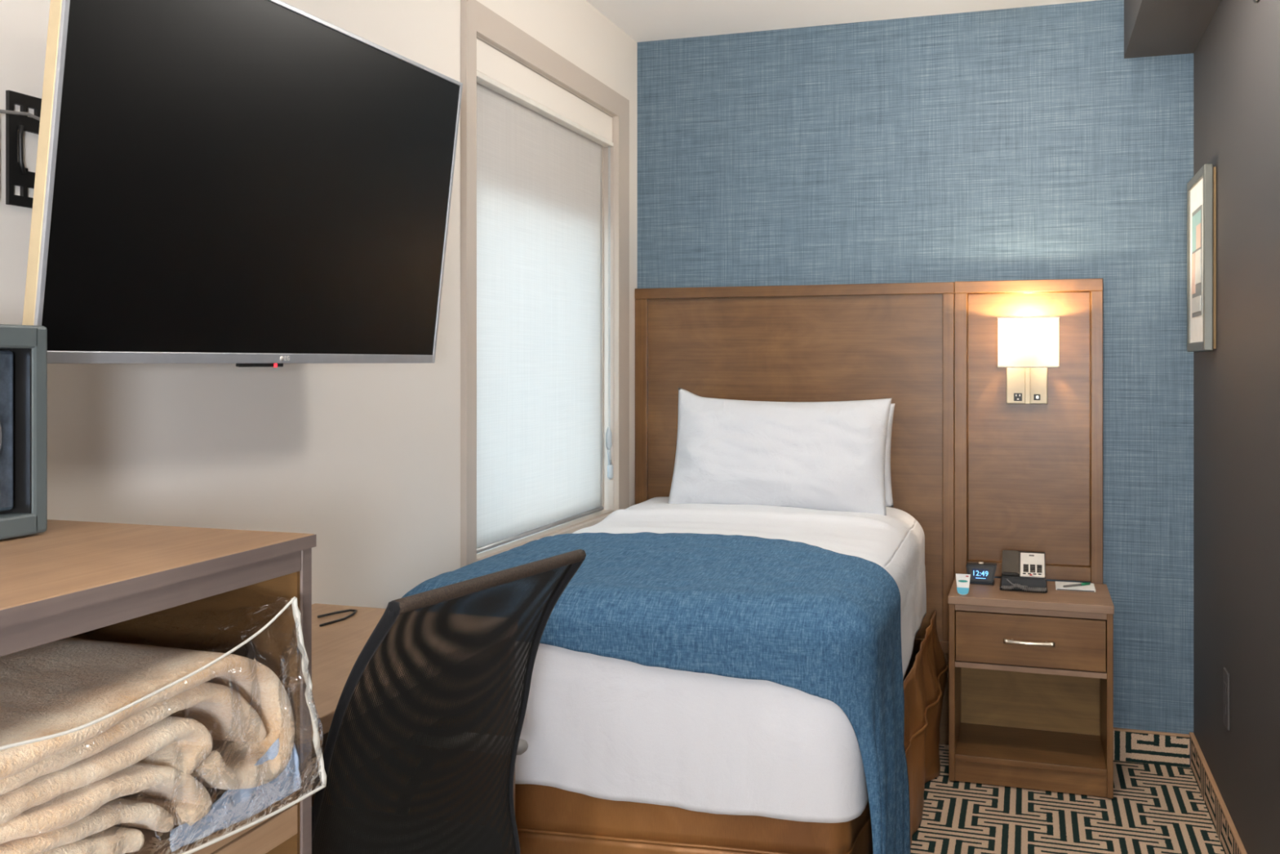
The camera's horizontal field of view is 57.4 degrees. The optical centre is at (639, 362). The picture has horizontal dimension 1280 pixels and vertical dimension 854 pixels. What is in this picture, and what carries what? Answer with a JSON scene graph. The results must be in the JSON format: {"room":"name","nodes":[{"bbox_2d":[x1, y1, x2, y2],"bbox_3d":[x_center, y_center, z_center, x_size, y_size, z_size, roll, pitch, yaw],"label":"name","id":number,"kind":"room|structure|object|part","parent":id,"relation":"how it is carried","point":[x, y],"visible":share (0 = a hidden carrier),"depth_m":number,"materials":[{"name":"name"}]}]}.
{"room":"hotel room","nodes":[
{"label":"hotel room","id":0,"kind":"room"},
{"bbox_2d":[0,0,637,608],"bbox_3d":[-1.031,0.053,1.431,0.200,2.393,5.865,0,0,18],"label":"wall","id":1,"kind":"structure","parent":0,"point":[364,459],"depth_m":2.29,"materials":[{"name":"beige paint"}]},
{"bbox_2d":[5,89,41,208],"bbox_3d":[-0.683,-0.280,1.883,0.176,0.260,0.650,0,0,18],"label":"mount","id":2,"kind":"object","parent":1,"relation":"attached to","point":[16,174],"visible":0.22,"depth_m":1.61,"materials":[{"name":"black paint"}]},
{"bbox_3d":[-0.854,-0.294,1.617,0.006,0.067,0.012,0,0,18],"label":"edge rod","id":3,"kind":"part","parent":2,"relation":"part of","materials":[{"name":"black paint"}]},
{"bbox_2d":[22,0,462,367],"bbox_3d":[-0.564,-0.270,1.866,0.109,0.556,0.950,0,0,20],"label":"television","id":4,"kind":"object","parent":2,"relation":"attached to","point":[243,183],"visible":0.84,"depth_m":1.72,"materials":[{"name":"black"}]},
{"bbox_2d":[460,0,629,567],"bbox_3d":[-0.311,-0.170,3.489,0.167,1.470,1.232,0,0,18],"label":"window","id":5,"kind":"structure","parent":1,"relation":"in","point":[476,19],"depth_m":3.42,"materials":[{"name":"beige paint"}]},
{"bbox_2d":[476,38,613,553],"bbox_3d":[-0.280,-0.165,3.454,0.051,1.323,1.072,0,0,18],"label":"roller shade","id":6,"kind":"object","parent":5,"relation":"attached to","point":[540,145],"visible":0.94,"depth_m":3.39,"materials":[{"name":"white fabric"}]},
{"bbox_3d":[-0.103,-0.231,3.940,0.004,0.992,0.015,0,0,18],"label":"bead chain","id":7,"kind":"part","parent":6,"relation":"part of","materials":[{"name":"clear plastic"}]},
{"bbox_3d":[-0.881,-0.279,1.545,0.013,0.127,0.076,0,0,18],"label":"cable box","id":8,"kind":"object","parent":1,"relation":"attached to","visible":0},
{"bbox_2d":[0,109,39,120],"bbox_3d":[-0.807,-0.294,1.645,0.017,0.092,0.299,0,0,30],"label":"cable","id":9,"kind":"object","parent":8,"relation":"attached to","point":[2,111],"visible":0.25,"depth_m":1.58,"materials":[{"name":"grey plastic"}]},
{"bbox_2d":[586,0,1097,42],"bbox_3d":[-0.101,-1.193,1.122,2.161,0.100,6.065,0,0,18],"label":"ceiling","id":10,"kind":"structure","parent":0,"point":[643,20],"depth_m":3.83,"materials":[{"name":"white paint"}]},
{"bbox_2d":[637,0,1193,766],"bbox_3d":[0.841,0.053,3.951,2.161,2.393,0.100,0,0,18],"label":"wall","id":11,"kind":"structure","parent":0,"point":[1019,143],"depth_m":3.81,"materials":[{"name":"blue fabric"}]},
{"bbox_2d":[635,281,954,744],"bbox_3d":[0.506,0.493,3.994,1.096,1.509,0.032,0,0,18],"label":"headboard","id":12,"kind":"object","parent":11,"relation":"attached to","point":[895,341],"visible":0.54,"depth_m":3.95,"materials":[{"name":"brown wood"}]},
{"bbox_3d":[0.506,-0.242,3.994,1.096,0.037,0.032,0,0,18],"label":"rail","id":13,"kind":"part","parent":12,"relation":"part of","materials":[{"name":"brown wood"}]},
{"bbox_3d":[0.509,0.330,4.002,1.057,1.160,0.014,0,0,18],"label":"panel","id":14,"kind":"part","parent":12,"relation":"part of","materials":[{"name":"brown wood"}]},
{"bbox_3d":[0.506,0.930,3.994,1.096,0.040,0.030,0,0,18],"label":"rail","id":15,"kind":"part","parent":12,"relation":"part of","materials":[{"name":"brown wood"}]},
{"bbox_3d":[0.511,1.099,3.995,1.086,0.298,0.026,0,0,18],"label":"panel","id":16,"kind":"part","parent":12,"relation":"part of","materials":[{"name":"brown wood"}]},
{"bbox_2d":[954,278,1102,583],"bbox_3d":[1.241,0.244,3.749,0.450,1.012,0.032,0,0,18],"label":"board","id":17,"kind":"object","parent":11,"relation":"attached to","point":[1028,477],"visible":0.77,"depth_m":3.75,"materials":[{"name":"brown wood"}]},
{"bbox_2d":[997,315,1059,404],"bbox_3d":[1.223,-0.004,3.688,0.185,0.274,0.130,0,0,18],"label":"wall sconce","id":18,"kind":"object","parent":17,"relation":"attached to","point":[1027,346],"visible":1,"depth_m":3.64,"materials":[{"name":"white fabric"}]},
{"bbox_2d":[1013,393,1022,400],"bbox_3d":[1.208,0.112,3.738,0.025,0.025,0.003,0,0,18],"label":"power outlet","id":19,"kind":"object","parent":18,"relation":"attached to","point":[1017,397],"depth_m":3.74,"materials":[{"name":"black plastic"}]},
{"bbox_3d":[1.226,0.042,3.698,0.026,0.183,0.065,0,0,18],"label":"arm","id":20,"kind":"part","parent":18,"relation":"part of","materials":[{"name":"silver metal"}]},
{"bbox_3d":[1.221,-0.062,3.682,0.180,0.158,0.112,0,0,18],"label":"lamp shade","id":21,"kind":"part","parent":18,"relation":"part of","materials":[{"name":"white fabric"}]},
{"bbox_2d":[1033,394,1039,399],"bbox_3d":[1.262,0.112,3.719,0.020,0.019,0.005,0,0,18],"label":"switch","id":22,"kind":"object","parent":18,"relation":"attached to","point":[1036,397],"depth_m":3.72,"materials":[{"name":"white plastic"}]},
{"bbox_3d":[1.241,-0.243,3.749,0.450,0.038,0.032,0,0,18],"label":"rail","id":23,"kind":"part","parent":17,"relation":"part of","materials":[{"name":"brown wood"}]},
{"bbox_3d":[1.243,0.668,3.749,0.376,0.044,0.030,0,0,18],"label":"rail","id":24,"kind":"part","parent":17,"relation":"part of","materials":[{"name":"brown wood"}]},
{"bbox_2d":[1113,727,1190,767],"bbox_3d":[1.332,1.200,3.729,0.773,0.101,0.013,0,0,18],"label":"baseboard","id":25,"kind":"structure","parent":11,"relation":"attached to","point":[1151,747],"depth_m":3.64,"materials":[{"name":"carpet"}]},
{"bbox_2d":[910,743,1224,853],"bbox_3d":[-0.101,1.300,1.122,2.161,0.100,6.065,0,0,18],"label":"floor","id":26,"kind":"structure","parent":0,"point":[1153,808],"depth_m":3.21,"materials":[{"name":"carpet"}]},
{"bbox_2d":[0,519,315,853],"bbox_3d":[-0.784,0.715,0.871,0.618,1.070,0.958,0,0,18],"label":"shelf unit","id":27,"kind":"object","parent":26,"relation":"on","point":[198,588],"visible":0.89,"depth_m":1.16,"materials":[{"name":"brown wood"}]},
{"bbox_2d":[0,324,47,539],"bbox_3d":[-0.827,0.070,1.112,0.328,0.216,0.348,0,0,18],"label":"safe","id":28,"kind":"object","parent":27,"relation":"on","point":[23,348],"visible":1,"depth_m":1.21,"materials":[{"name":"grey paint"}]},
{"bbox_3d":[-0.694,0.070,1.069,0.010,0.164,0.290,0,0,18],"label":"door","id":29,"kind":"part","parent":28,"relation":"part of","materials":[{"name":"metal"}]},
{"bbox_2d":[0,596,326,853],"bbox_3d":[-0.592,0.330,1.065,0.446,0.212,0.442,0,0,18],"label":"plastic bag","id":30,"kind":"object","parent":27,"relation":"on","point":[234,806],"visible":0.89,"depth_m":1.12,"materials":[{"name":"clear plastic"}]},
{"bbox_2d":[0,636,294,853],"bbox_3d":[-0.617,0.346,1.072,0.438,0.149,0.414,0,0,18],"label":"blanket","id":31,"kind":"object","parent":30,"relation":"in","point":[149,765],"visible":0.96,"depth_m":1.01,"materials":[{"name":"beige fabric"}]},
{"bbox_3d":[-0.783,0.445,0.868,0.601,0.018,0.915,0,0,18],"label":"shelf","id":32,"kind":"part","parent":27,"relation":"part of","materials":[{"name":"brown wood"}]},
{"bbox_3d":[-0.506,0.471,0.776,0.019,0.030,0.915,0,0,18],"label":"rail","id":33,"kind":"part","parent":27,"relation":"part of","materials":[{"name":"brown wood"}]},
{"bbox_3d":[-0.638,0.722,1.316,0.614,1.056,0.017,0,0,18],"label":"panel","id":34,"kind":"part","parent":27,"relation":"part of","materials":[{"name":"brown wood"}]},
{"bbox_2d":[311,603,517,853],"bbox_3d":[-0.574,0.861,1.793,0.434,0.778,0.911,0,0,18],"label":"desk","id":35,"kind":"object","parent":26,"relation":"on","point":[336,646],"visible":0.18,"depth_m":1.96,"materials":[{"name":"brown wood"}]},
{"bbox_2d":[317,608,356,626],"bbox_3d":[-0.567,0.469,2.152,0.059,0.005,0.127,0,0,18],"label":"cable","id":36,"kind":"object","parent":35,"relation":"on","point":[354,611],"visible":1,"depth_m":2.17,"materials":[{"name":"black plastic"}]},
{"bbox_2d":[311,549,586,853],"bbox_3d":[-0.429,0.770,1.722,0.592,0.958,0.622,0,0,18],"label":"office chair","id":37,"kind":"object","parent":26,"relation":"on","point":[336,828],"visible":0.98,"depth_m":1.63,"materials":[{"name":"black fabric"}]},
{"bbox_3d":[-0.360,0.561,1.448,0.142,0.539,0.022,0,0,13],"label":"rail","id":38,"kind":"part","parent":37,"relation":"part of","materials":[{"name":"black plastic"}]},
{"bbox_3d":[-0.455,0.775,1.737,0.360,0.060,0.440,0,0,18],"label":"seat","id":39,"kind":"part","parent":37,"relation":"part of","materials":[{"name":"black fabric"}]},
{"bbox_3d":[-0.394,0.740,1.971,0.092,0.174,0.103,0,0,18],"label":"armrest","id":40,"kind":"part","parent":37,"relation":"part of","materials":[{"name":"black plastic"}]},
{"bbox_3d":[-0.197,0.301,1.629,0.019,0.019,0.444,0,0,28],"label":"rail","id":41,"kind":"part","parent":37,"relation":"part of","materials":[{"name":"black plastic"}]},
{"bbox_3d":[-0.147,0.561,1.849,0.137,0.539,0.019,0,0,24],"label":"rail","id":42,"kind":"part","parent":37,"relation":"part of","materials":[{"name":"black plastic"}]},
{"bbox_2d":[515,497,948,853],"bbox_3d":[0.227,0.849,3.160,1.076,0.802,1.712,0,0,18],"label":"bed","id":43,"kind":"object","parent":26,"relation":"on","point":[621,756],"visible":0.5,"depth_m":2.41,"materials":[{"name":"white fabric"}]},
{"bbox_2d":[400,532,910,853],"bbox_3d":[0.063,0.845,2.719,1.047,0.784,0.814,0,0,18],"label":"throw blanket","id":44,"kind":"object","parent":43,"relation":"on","point":[811,620],"visible":0.89,"depth_m":2.41,"materials":[{"name":"blue fabric"}]},
{"bbox_2d":[667,387,891,515],"bbox_3d":[0.441,0.281,3.752,0.708,0.390,0.203,0,0,18],"label":"pillow","id":45,"kind":"object","parent":43,"relation":"on","point":[824,455],"visible":0.98,"depth_m":3.68,"materials":[{"name":"white fabric"}]},
{"bbox_2d":[884,403,894,506],"bbox_3d":[0.506,0.300,3.896,0.670,0.332,0.146,0,0,18],"label":"pillow","id":46,"kind":"object","parent":43,"relation":"on","point":[888,492],"visible":0.02,"depth_m":3.78,"materials":[{"name":"white fabric"}]},
{"bbox_2d":[947,576,1114,799],"bbox_3d":[1.180,0.972,3.547,0.458,0.556,0.383,0,0,18],"label":"nightstand","id":47,"kind":"object","parent":26,"relation":"on","point":[1031,673],"visible":0.98,"depth_m":3.46,"materials":[{"name":"brown wood"}]},
{"bbox_3d":[0.980,0.981,3.637,0.017,0.526,0.340,0,0,18],"label":"panel","id":48,"kind":"part","parent":47,"relation":"part of","materials":[{"name":"brown wood"}]},
{"bbox_2d":[955,573,970,595],"bbox_3d":[0.964,0.664,3.492,0.043,0.061,0.013,0,0,18],"label":"cup","id":49,"kind":"object","parent":47,"relation":"on","point":[962,580],"visible":1,"depth_m":3.49,"materials":[{"name":"white paper"}]},
{"bbox_2d":[965,561,996,585],"bbox_3d":[1.075,0.661,3.684,0.093,0.065,0.072,0,0,18],"label":"alarm clock","id":50,"kind":"object","parent":47,"relation":"on","point":[980,572],"visible":0.88,"depth_m":3.66,"materials":[{"name":"black plastic"}]},
{"bbox_2d":[1000,550,1047,592],"bbox_3d":[1.181,0.641,3.602,0.138,0.106,0.170,0,0,18],"label":"desk phone","id":51,"kind":"object","parent":47,"relation":"on","point":[1021,571],"visible":1,"depth_m":3.57,"materials":[{"name":"black plastic"}]},
{"bbox_3d":[1.158,0.674,3.530,0.131,0.032,0.022,0,0,24],"label":"coiled cord","id":52,"kind":"part","parent":51,"relation":"part of","materials":[{"name":"grey plastic"}]},
{"bbox_3d":[1.205,0.623,3.593,0.070,0.058,0.104,0,0,18],"label":"keypad plate","id":53,"kind":"part","parent":51,"relation":"part of","materials":[{"name":"white plastic"}]},
{"bbox_3d":[1.126,0.810,3.386,0.142,0.016,0.042,0,0,18],"label":"handle","id":54,"kind":"part","parent":47,"relation":"part of","materials":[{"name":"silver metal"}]},
{"bbox_3d":[1.239,0.949,3.723,0.420,0.462,0.012,0,0,18],"label":"panel","id":55,"kind":"part","parent":47,"relation":"part of","materials":[{"name":"brown wood"}]},
{"bbox_3d":[1.137,0.727,3.417,0.420,0.018,0.018,0,0,18],"label":"rail","id":56,"kind":"part","parent":47,"relation":"part of","materials":[{"name":"brown wood"}]},
{"bbox_2d":[955,722,1106,775],"bbox_3d":[1.186,1.173,3.563,0.420,0.017,0.325,0,0,18],"label":"shelf","id":57,"kind":"object","parent":47,"relation":"attached to","point":[1030,748],"depth_m":3.52,"materials":[{"name":"brown wood"}]},
{"bbox_3d":[1.185,0.897,3.562,0.420,0.016,0.327,0,0,18],"label":"rail","id":58,"kind":"part","parent":47,"relation":"part of","materials":[{"name":"brown wood"}]},
{"bbox_3d":[1.139,1.214,3.423,0.420,0.064,0.016,0,0,18],"label":"kick panel","id":59,"kind":"part","parent":47,"relation":"part of","materials":[{"name":"brown wood"}]},
{"bbox_3d":[1.181,0.812,3.548,0.415,0.146,0.301,0,0,18],"label":"drawer","id":60,"kind":"part","parent":47,"relation":"part of","materials":[{"name":"brown wood"}]},
{"bbox_2d":[1055,581,1095,591],"bbox_3d":[1.341,0.691,3.606,0.113,0.005,0.120,0,0,18],"label":"notepad","id":61,"kind":"object","parent":47,"relation":"on","point":[1059,584],"visible":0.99,"depth_m":3.58,"materials":[{"name":"white paper"}]},
{"bbox_2d":[1062,582,1090,586],"bbox_3d":[1.341,0.685,3.598,0.108,0.008,0.008,0,0,-25],"label":"pen","id":62,"kind":"object","parent":61,"relation":"on","point":[1086,583],"visible":1,"depth_m":3.60,"materials":[{"name":"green plastic"}]},
{"bbox_3d":[1.395,0.981,3.499,0.017,0.526,0.340,0,0,18],"label":"panel","id":63,"kind":"part","parent":47,"relation":"part of","materials":[{"name":"brown wood"}]},
{"bbox_2d":[1193,0,1279,853],"bbox_3d":[0.839,0.053,0.809,0.120,2.393,5.865,0,0,18],"label":"wall","id":64,"kind":"structure","parent":0,"point":[1237,58],"depth_m":2.78,"materials":[{"name":"grey paint"}]},
{"bbox_2d":[1124,0,1222,58],"bbox_3d":[0.688,-1.048,0.859,0.199,0.190,5.865,0,0,18],"label":"soffit","id":65,"kind":"object","parent":64,"relation":"attached to","point":[1152,28],"depth_m":3.34,"materials":[{"name":"grey paint"}]},
{"bbox_2d":[1186,164,1216,351],"bbox_3d":[1.603,-0.284,3.344,0.030,0.507,0.365,0,0,18],"label":"framed picture","id":66,"kind":"object","parent":64,"relation":"attached to","point":[1202,188],"visible":1,"depth_m":3.25,"materials":[{"name":"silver metal"}]},
{"bbox_2d":[1191,204,1202,317],"bbox_3d":[1.593,-0.284,3.348,0.004,0.307,0.195,0,0,18],"label":"print","id":67,"kind":"object","parent":66,"relation":"attached to","point":[1197,210],"depth_m":3.33},
{"bbox_2d":[1189,732,1247,853],"bbox_3d":[0.776,1.196,0.830,0.013,0.108,5.865,0,0,18],"label":"baseboard","id":68,"kind":"structure","parent":64,"relation":"attached to","point":[1231,842],"depth_m":3.14,"materials":[{"name":"carpet"}]},
{"bbox_2d":[1222,666,1230,730],"bbox_3d":[1.498,0.860,2.990,0.008,0.144,0.070,0,0,18],"label":"wall outlet","id":69,"kind":"object","parent":64,"relation":"attached to","point":[1226,676],"visible":1,"depth_m":2.97,"materials":[{"name":"black plastic"}]},
{"bbox_2d":[1223,680,1226,693],"bbox_3d":[1.495,0.832,2.991,0.003,0.026,0.030,0,0,18],"label":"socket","id":70,"kind":"object","parent":69,"relation":"attached to","point":[1224,682],"depth_m":2.98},
{"bbox_2d":[1223,700,1226,713],"bbox_3d":[1.495,0.882,2.991,0.003,0.026,0.030,0,0,18],"label":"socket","id":71,"kind":"object","parent":69,"relation":"attached to","point":[1224,701],"depth_m":2.98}
]}

